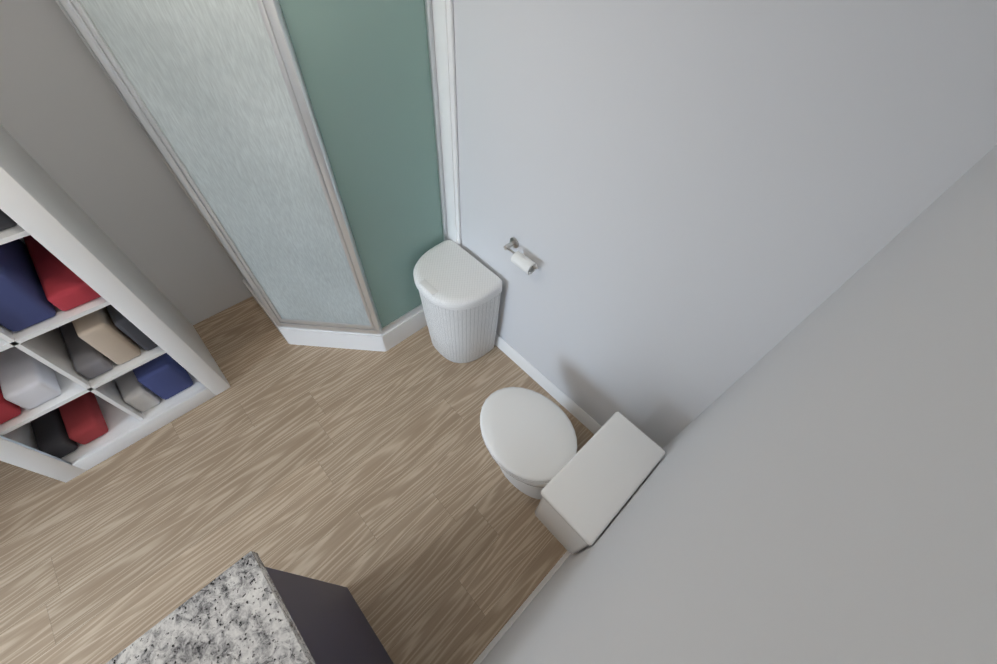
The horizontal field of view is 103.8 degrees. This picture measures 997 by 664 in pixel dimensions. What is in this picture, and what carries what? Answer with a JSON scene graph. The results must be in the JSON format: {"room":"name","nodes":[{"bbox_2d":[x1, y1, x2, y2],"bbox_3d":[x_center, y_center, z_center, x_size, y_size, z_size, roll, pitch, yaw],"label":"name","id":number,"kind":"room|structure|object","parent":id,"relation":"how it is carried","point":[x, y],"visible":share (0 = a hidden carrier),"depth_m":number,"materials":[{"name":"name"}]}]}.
{"room":"bathroom","nodes":[
{"label":"bathroom","id":0,"kind":"room"},
{"bbox_2d":[0,0,251,324],"bbox_3d":[-2.180,-0.591,1.429,3.400,2.346,0.120,-36,63,-26],"label":"wall","id":1,"kind":"structure","parent":0,"point":[71,126],"depth_m":1.73,"materials":[{"name":"white paint"}]},
{"bbox_2d":[0,296,593,663],"bbox_3d":[-2.226,1.569,1.358,6.070,0.100,2.730,-36,63,-26],"label":"floor","id":2,"kind":"structure","parent":0,"point":[390,496],"depth_m":1.89,"materials":[{"name":"laminate"}]},
{"bbox_2d":[0,124,230,482],"bbox_3d":[-1.969,-0.319,1.244,0.855,2.343,0.642,-36,63,-26],"label":"shelf","id":3,"kind":"object","parent":2,"relation":"on","point":[105,354],"visible":1,"depth_m":1.69,"materials":[{"name":"white wood"}]},
{"bbox_2d":[55,0,447,351],"bbox_3d":[-0.923,-0.789,1.868,0.977,2.000,1.010,-36,63,-26],"label":"shower","id":4,"kind":"object","parent":2,"relation":"on","point":[296,144],"visible":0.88,"depth_m":1.53,"materials":[{"name":"glass"}]},
{"bbox_2d":[258,555,393,663],"bbox_3d":[-1.100,1.515,0.865,1.794,0.871,0.604,-36,63,-26],"label":"bathroom vanity","id":5,"kind":"object","parent":2,"relation":"on","point":[333,627],"depth_m":1.21,"materials":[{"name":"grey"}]},
{"bbox_2d":[106,551,317,663],"bbox_3d":[-1.081,1.242,0.500,1.810,0.038,0.616,-36,63,-26],"label":"countertop","id":6,"kind":"structure","parent":5,"relation":"on","point":[240,617],"depth_m":0.91,"materials":[{"name":"grey stone"}]},
{"bbox_2d":[413,240,501,362],"bbox_3d":[-0.262,-0.117,2.267,0.342,0.629,0.458,-36,63,-26],"label":"hamper","id":7,"kind":"object","parent":2,"relation":"on","point":[459,288],"visible":1,"depth_m":2.06,"materials":[{"name":"white plastic"}]},
{"bbox_2d":[480,387,665,553],"bbox_3d":[0.200,0.554,1.758,0.450,0.700,0.700,-36,63,-26],"label":"toilet","id":8,"kind":"object","parent":2,"relation":"on","point":[587,490],"visible":1,"depth_m":1.47,"materials":[{"name":"white ceramic"}]},
{"bbox_2d":[453,0,996,447],"bbox_3d":[-0.008,-0.739,1.673,0.120,2.346,2.730,-36,63,-26],"label":"wall","id":9,"kind":"structure","parent":0,"point":[695,208],"depth_m":1.07,"materials":[{"name":"white paint"}]},
{"bbox_2d":[431,0,460,246],"bbox_3d":[-0.556,-1.042,2.049,0.021,2.045,1.062,-36,63,-26],"label":"trim","id":10,"kind":"structure","parent":9,"relation":"attached to","point":[443,21],"depth_m":1.60,"materials":[{"name":"white"}]},
{"bbox_2d":[503,237,537,274],"bbox_3d":[0.101,-0.335,1.750,0.081,0.069,0.221,-36,63,-26],"label":"toilet paper holder","id":11,"kind":"object","parent":9,"relation":"attached to","point":[523,262],"visible":1,"depth_m":1.73,"materials":[{"name":"white paper"}]},
{"bbox_2d":[494,333,601,433],"bbox_3d":[0.254,0.284,2.330,0.014,0.105,1.420,-36,63,-26],"label":"baseboard","id":12,"kind":"structure","parent":9,"relation":"attached to","point":[582,416],"depth_m":2.30,"materials":[{"name":"white"}]},
{"bbox_2d":[480,145,996,663],"bbox_3d":[-0.388,0.989,0.380,3.400,2.346,0.120,-36,63,-26],"label":"wall","id":13,"kind":"structure","parent":0,"point":[818,485],"depth_m":0.33,"materials":[{"name":"white paint"}]},
{"bbox_2d":[473,551,570,663],"bbox_3d":[0.247,1.069,1.753,1.335,0.105,0.014,-36,63,-26],"label":"baseboard","id":14,"kind":"structure","parent":13,"relation":"attached to","point":[513,618],"depth_m":1.64,"materials":[{"name":"white"}]}
]}

